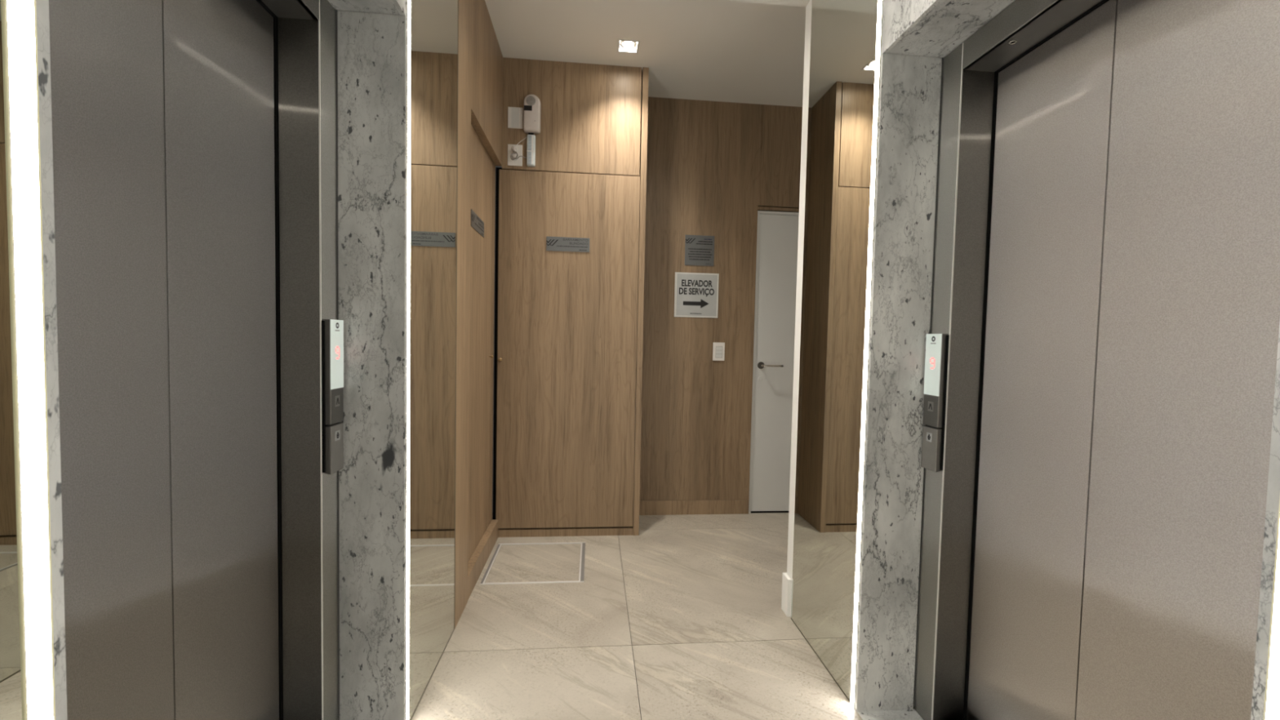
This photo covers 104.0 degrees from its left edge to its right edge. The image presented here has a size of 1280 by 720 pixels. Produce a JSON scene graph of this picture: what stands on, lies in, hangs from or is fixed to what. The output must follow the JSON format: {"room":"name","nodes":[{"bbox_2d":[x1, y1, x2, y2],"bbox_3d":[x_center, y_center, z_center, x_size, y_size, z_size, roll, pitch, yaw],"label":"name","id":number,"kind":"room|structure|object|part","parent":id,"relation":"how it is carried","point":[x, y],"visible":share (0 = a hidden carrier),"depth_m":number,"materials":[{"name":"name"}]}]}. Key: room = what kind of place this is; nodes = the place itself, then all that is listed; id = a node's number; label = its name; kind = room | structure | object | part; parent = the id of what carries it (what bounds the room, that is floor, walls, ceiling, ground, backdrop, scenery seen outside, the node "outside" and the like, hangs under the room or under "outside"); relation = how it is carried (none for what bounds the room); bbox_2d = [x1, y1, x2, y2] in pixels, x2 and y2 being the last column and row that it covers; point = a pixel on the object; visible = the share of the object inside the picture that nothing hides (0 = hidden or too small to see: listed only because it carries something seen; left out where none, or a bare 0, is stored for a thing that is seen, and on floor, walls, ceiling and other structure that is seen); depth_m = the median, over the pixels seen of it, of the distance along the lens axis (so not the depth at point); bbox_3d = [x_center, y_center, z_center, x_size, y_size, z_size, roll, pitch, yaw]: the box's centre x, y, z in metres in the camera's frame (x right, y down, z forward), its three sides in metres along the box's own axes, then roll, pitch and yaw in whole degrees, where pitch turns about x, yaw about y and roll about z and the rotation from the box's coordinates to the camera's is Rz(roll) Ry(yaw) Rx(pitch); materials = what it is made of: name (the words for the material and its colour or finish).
{"room":"elevator lobby","nodes":[
{"label":"elevator lobby","id":0,"kind":"room"},
{"bbox_2d":[35,0,407,719],"bbox_3d":[-0.762,-0.136,0.011,0.420,2.662,3.975,1,2,-5],"label":"wall","id":1,"kind":"structure","parent":0,"point":[371,35],"depth_m":1.45,"materials":[{"name":"stone"}]},
{"bbox_2d":[0,0,23,719],"bbox_3d":[-0.572,-0.141,0.207,0.004,2.660,0.530,1,2,-5],"label":"wall mirror","id":2,"kind":"object","parent":1,"relation":"attached to","point":[11,697],"visible":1,"depth_m":0.47,"materials":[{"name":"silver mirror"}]},
{"bbox_2d":[2,0,55,719],"bbox_3d":[-0.597,-0.152,0.484,0.005,2.659,0.027,1,2,-5],"label":"light strip","id":3,"kind":"object","parent":1,"relation":"attached to","point":[20,16],"visible":1,"depth_m":0.49,"materials":[{"name":"white plastic"}]},
{"bbox_2d":[48,0,337,719],"bbox_3d":[-0.911,0.093,0.969,0.155,2.121,0.950,1,2,-5],"label":"elevator door","id":4,"kind":"structure","parent":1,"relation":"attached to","point":[193,141],"depth_m":1.07,"materials":[{"name":"metal"}]},
{"bbox_3d":[-0.941,0.139,0.796,0.025,2.026,0.422,1,2,-5],"label":"door panel","id":5,"kind":"part","parent":4,"relation":"part of","materials":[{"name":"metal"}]},
{"bbox_3d":[-0.977,0.122,1.179,0.024,2.026,0.340,1,2,-5],"label":"door panel","id":6,"kind":"part","parent":4,"relation":"part of","materials":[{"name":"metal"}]},
{"bbox_3d":[-0.882,0.075,1.408,0.012,2.119,0.081,1,2,-5],"label":"architrave","id":7,"kind":"part","parent":4,"relation":"part of","materials":[{"name":"metal"}]},
{"bbox_2d":[321,319,343,475],"bbox_3d":[-0.864,0.102,1.408,0.024,0.430,0.076,1,2,-5],"label":"panel","id":8,"kind":"object","parent":1,"relation":"attached to","point":[332,330],"visible":1,"depth_m":1.39,"materials":[{"name":"metal"}]},
{"bbox_3d":[-0.855,0.128,1.412,0.001,0.096,0.069,1,2,-5],"label":"plate","id":9,"kind":"part","parent":8,"relation":"part of","materials":[{"name":"metal"}]},
{"bbox_3d":[-0.858,0.249,1.417,0.001,0.131,0.069,1,2,-5],"label":"plate","id":10,"kind":"part","parent":8,"relation":"part of","materials":[{"name":"metal"}]},
{"bbox_2d":[405,0,411,719],"bbox_3d":[-0.690,-0.194,1.486,0.005,2.659,0.027,1,2,-5],"label":"light strip","id":11,"kind":"object","parent":1,"relation":"attached to","point":[409,2],"visible":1,"depth_m":1.50,"materials":[{"name":"white plastic"}]},
{"bbox_2d":[408,0,457,719],"bbox_3d":[-0.716,-0.206,1.753,0.004,2.660,0.511,1,2,-5],"label":"wall mirror","id":12,"kind":"object","parent":1,"relation":"attached to","point":[433,23],"visible":1,"depth_m":1.72,"materials":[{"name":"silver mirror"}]},
{"bbox_2d":[492,97,802,511],"bbox_3d":[0.206,-0.343,3.486,3.450,2.831,0.150,1,2,-5],"label":"wall","id":13,"kind":"structure","parent":0,"point":[710,165],"depth_m":3.43,"materials":[{"name":"wood"}]},
{"bbox_2d":[639,499,749,515],"bbox_3d":[0.362,1.027,3.494,0.809,0.100,0.021,1,2,-5],"label":"baseboard","id":14,"kind":"structure","parent":13,"relation":"attached to","point":[709,506],"depth_m":3.48,"materials":[{"name":"brown wood"}]},
{"bbox_2d":[674,271,719,318],"bbox_3d":[0.387,-0.443,3.421,0.303,0.303,0.004,1,2,-5],"label":"direction sign","id":15,"kind":"object","parent":13,"relation":"attached to","point":[695,294],"visible":1,"depth_m":3.42,"materials":[{"name":"white plastic"}]},
{"bbox_2d":[684,235,714,266],"bbox_3d":[0.406,-0.747,3.411,0.203,0.205,0.004,1,2,-5],"label":"plaque","id":16,"kind":"object","parent":13,"relation":"attached to","point":[699,249],"visible":1,"depth_m":3.41,"materials":[{"name":"grey metal"}]},
{"bbox_2d":[688,253,711,255],"bbox_3d":[0.410,-0.721,3.411,0.166,0.007,0.001,1,2,-5],"label":"print","id":17,"kind":"object","parent":16,"relation":"on","point":[689,254],"depth_m":3.41},
{"bbox_2d":[688,248,711,249],"bbox_3d":[0.409,-0.756,3.409,0.162,0.007,0.001,1,2,-5],"label":"print","id":18,"kind":"object","parent":16,"relation":"on","point":[688,248],"depth_m":3.41},
{"bbox_3d":[0.392,-0.388,3.437,0.809,2.729,0.020,1,2,-5],"label":"wood panel","id":19,"kind":"part","parent":13,"relation":"part of","materials":[{"name":"brown wood"}]},
{"bbox_2d":[712,342,724,360],"bbox_3d":[0.543,-0.058,3.450,0.081,0.125,0.008,1,2,-5],"label":"light switch","id":20,"kind":"object","parent":13,"relation":"attached to","point":[718,348],"visible":1,"depth_m":3.45,"materials":[{"name":"white plastic"}]},
{"bbox_2d":[748,205,799,513],"bbox_3d":[1.330,0.020,3.536,1.090,2.150,0.110,1,2,-5],"label":"door","id":21,"kind":"structure","parent":13,"relation":"in","point":[777,231],"depth_m":3.51,"materials":[{"name":"white paint"}]},
{"bbox_3d":[0.793,0.027,3.515,0.016,2.116,0.053,1,2,-5],"label":"frame","id":22,"kind":"part","parent":21,"relation":"part of","materials":[{"name":"white paint"}]},
{"bbox_3d":[0.847,0.037,3.501,0.050,0.050,0.009,1,2,-5],"label":"handle","id":23,"kind":"part","parent":21,"relation":"part of","materials":[{"name":"silver metal"}]},
{"bbox_3d":[0.911,0.040,3.474,0.145,0.014,0.062,1,2,-5],"label":"lever","id":24,"kind":"part","parent":21,"relation":"part of","materials":[{"name":"metal"}]},
{"bbox_3d":[1.233,-1.015,3.512,0.823,0.017,0.053,1,2,-5],"label":"frame","id":25,"kind":"part","parent":21,"relation":"part of","materials":[{"name":"white paint"}]},
{"bbox_3d":[1.359,-1.394,3.484,1.090,0.681,0.020,1,2,-5],"label":"wood panel","id":26,"kind":"part","parent":13,"relation":"part of","materials":[{"name":"brown wood"}]},
{"bbox_2d":[484,0,809,106],"bbox_3d":[0.452,-1.611,0.838,3.500,0.271,5.520,1,2,-5],"label":"ceiling","id":27,"kind":"structure","parent":0,"point":[747,51],"depth_m":2.70,"materials":[{"name":"paint"}]},
{"bbox_2d":[617,39,639,53],"bbox_3d":[-0.065,-1.755,2.766,0.120,0.043,0.120,1,2,-5],"label":"recessed light","id":28,"kind":"object","parent":27,"relation":"in","point":[624,46],"visible":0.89,"depth_m":2.78,"materials":[{"name":"white paint"}]},
{"bbox_2d":[411,512,915,719],"bbox_3d":[0.392,1.211,0.952,3.500,0.060,5.520,1,2,-5],"label":"floor","id":29,"kind":"structure","parent":0,"point":[682,618],"depth_m":2.02,"materials":[{"name":"tile"}]},
{"bbox_2d":[453,0,502,628],"bbox_3d":[-0.809,-0.323,2.479,0.061,2.831,0.961,1,2,-5],"label":"wood wall panel","id":30,"kind":"object","parent":29,"relation":"on","point":[480,57],"visible":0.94,"depth_m":2.44,"materials":[{"name":"brown wood"}]},
{"bbox_2d":[471,208,484,237],"bbox_3d":[-0.813,-0.682,2.509,0.004,0.079,0.277,1,2,-5],"label":"plaque","id":31,"kind":"object","parent":30,"relation":"attached to","point":[477,223],"visible":1,"depth_m":2.49,"materials":[{"name":"grey metal"}]},
{"bbox_3d":[-0.840,-0.070,2.557,0.020,2.092,0.665,1,2,-5],"label":"door","id":32,"kind":"part","parent":30,"relation":"part of","materials":[{"name":"brown wood"}]},
{"bbox_3d":[-0.797,-1.431,2.541,0.060,0.623,0.746,1,2,-5],"label":"panel","id":33,"kind":"part","parent":30,"relation":"part of","materials":[{"name":"brown wood"}]},
{"bbox_2d":[480,542,585,584],"bbox_3d":[-0.553,1.091,2.703,0.505,0.006,0.487,1,2,-5],"label":"floor hatch","id":34,"kind":"object","parent":29,"relation":"on","point":[521,562],"visible":1,"depth_m":2.67,"materials":[{"name":"beige tile"}]},
{"bbox_2d":[492,57,648,537],"bbox_3d":[-0.436,-0.343,3.162,0.890,2.831,0.376,1,2,-5],"label":"tall cabinet","id":35,"kind":"object","parent":29,"relation":"on","point":[568,338],"visible":0.94,"depth_m":3.00,"materials":[{"name":"brown wood"}]},
{"bbox_2d":[507,144,522,166],"bbox_3d":[-0.732,-1.200,2.928,0.084,0.121,0.008,1,2,-5],"label":"power outlet","id":36,"kind":"object","parent":35,"relation":"attached to","point":[518,162],"visible":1,"depth_m":2.93,"materials":[{"name":"white plastic"}]},
{"bbox_2d":[507,106,523,128],"bbox_3d":[-0.728,-1.415,2.920,0.084,0.119,0.007,1,2,-5],"label":"wall plate","id":37,"kind":"object","parent":35,"relation":"attached to","point":[515,114],"visible":1,"depth_m":2.92,"materials":[{"name":"white plastic"}]},
{"bbox_2d":[510,136,527,159],"bbox_3d":[-0.702,-1.241,2.912,0.102,0.158,0.037,1,2,-5],"label":"plug","id":38,"kind":"object","parent":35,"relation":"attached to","point":[514,156],"visible":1,"depth_m":2.90,"materials":[{"name":"white plastic"}]},
{"bbox_2d":[526,134,535,167],"bbox_3d":[-0.638,-1.226,2.926,0.049,0.180,0.028,1,2,-5],"label":"emergency light","id":39,"kind":"object","parent":35,"relation":"attached to","point":[531,140],"visible":1,"depth_m":2.92,"materials":[{"name":"white plastic"}]},
{"bbox_2d":[523,93,541,134],"bbox_3d":[-0.629,-1.428,2.909,0.097,0.224,0.047,1,2,-5],"label":"fire alarm","id":40,"kind":"object","parent":35,"relation":"attached to","point":[531,103],"visible":1,"depth_m":2.89,"materials":[{"name":"white plastic"}]},
{"bbox_2d":[525,95,535,105],"bbox_3d":[-0.630,-1.496,2.883,0.056,0.056,0.002,1,2,-5],"label":"grille","id":41,"kind":"object","parent":40,"relation":"attached to","point":[530,100],"depth_m":2.88,"materials":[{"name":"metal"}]},
{"bbox_2d":[546,236,589,252],"bbox_3d":[-0.429,-0.689,2.981,0.256,0.084,0.004,1,2,-5],"label":"plaque","id":42,"kind":"object","parent":35,"relation":"attached to","point":[553,243],"visible":1,"depth_m":2.98,"materials":[{"name":"grey metal"}]},
{"bbox_2d":[556,245,587,247],"bbox_3d":[-0.404,-0.676,2.982,0.182,0.007,0.001,1,2,-5],"label":"print","id":43,"kind":"object","parent":42,"relation":"attached to","point":[557,246],"depth_m":2.98},
{"bbox_3d":[-0.435,-0.044,3.019,0.830,2.135,0.020,1,2,-5],"label":"door","id":44,"kind":"part","parent":35,"relation":"part of","materials":[{"name":"brown wood"}]},
{"bbox_3d":[-0.400,-1.433,2.963,0.809,0.636,0.020,1,2,-5],"label":"panel","id":45,"kind":"part","parent":35,"relation":"part of","materials":[{"name":"brown wood"}]},
{"bbox_3d":[-0.011,-0.336,3.212,0.035,2.831,0.355,1,2,-5],"label":"panel","id":46,"kind":"part","parent":35,"relation":"part of","materials":[{"name":"brown wood"}]},
{"bbox_2d":[786,0,1279,719],"bbox_3d":[1.553,-0.182,0.261,1.365,2.833,4.046,1,2,-5],"label":"wall","id":47,"kind":"structure","parent":0,"point":[917,35],"depth_m":1.61,"materials":[{"name":"stone"}]},
{"bbox_2d":[781,572,791,617],"bbox_3d":[1.309,1.062,2.302,1.327,0.168,0.068,1,2,-5],"label":"baseboard","id":48,"kind":"structure","parent":47,"relation":"attached to","point":[786,580],"depth_m":2.22,"materials":[{"name":"paint"}]},
{"bbox_2d":[791,0,877,702],"bbox_3d":[0.716,-0.181,1.887,0.004,2.660,0.511,1,2,-5],"label":"wall mirror","id":49,"kind":"object","parent":47,"relation":"attached to","point":[843,33],"visible":1,"depth_m":1.85,"materials":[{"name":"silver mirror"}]},
{"bbox_2d":[849,0,882,709],"bbox_3d":[0.740,-0.170,1.620,0.005,2.659,0.027,1,2,-5],"label":"light strip","id":50,"kind":"object","parent":47,"relation":"attached to","point":[879,15],"visible":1,"depth_m":1.62,"materials":[{"name":"white"}]},
{"bbox_2d":[920,333,949,472],"bbox_3d":[0.928,0.133,1.576,0.024,0.430,0.076,1,2,-5],"label":"panel","id":51,"kind":"object","parent":47,"relation":"attached to","point":[936,344],"visible":1,"depth_m":1.56,"materials":[{"name":"metal"}]},
{"bbox_3d":[0.915,0.280,1.582,0.001,0.131,0.069,1,2,-5],"label":"plate","id":52,"kind":"part","parent":51,"relation":"part of","materials":[{"name":"metal"}]},
{"bbox_3d":[0.917,0.159,1.577,0.001,0.096,0.069,1,2,-5],"label":"plate","id":53,"kind":"part","parent":51,"relation":"part of","materials":[{"name":"metal"}]},
{"bbox_2d":[915,0,1279,719],"bbox_3d":[1.057,0.127,1.154,0.155,2.121,0.950,1,2,-5],"label":"elevator","id":54,"kind":"object","parent":47,"relation":"attached to","point":[1106,295],"visible":0.98,"depth_m":1.17,"materials":[{"name":"metal"}]},
{"bbox_3d":[0.946,0.107,1.580,0.012,2.119,0.081,1,2,-5],"label":"architrave","id":55,"kind":"part","parent":54,"relation":"part of","materials":[{"name":"metal"}]},
{"bbox_3d":[1.081,0.158,1.373,0.024,2.026,0.340,1,2,-5],"label":"door panel","id":56,"kind":"part","parent":54,"relation":"part of","materials":[{"name":"metal"}]},
{"bbox_3d":[1.117,0.174,0.989,0.025,2.026,0.422,1,2,-5],"label":"door panel","id":57,"kind":"part","parent":54,"relation":"part of","materials":[{"name":"metal"}]},
{"bbox_2d":[1262,497,1279,719],"bbox_3d":[0.834,-0.127,0.618,0.005,2.659,0.027,1,2,-5],"label":"light strip","id":58,"kind":"object","parent":47,"relation":"attached to","point":[1272,698],"visible":1,"depth_m":0.65,"materials":[{"name":"white"}]}
]}

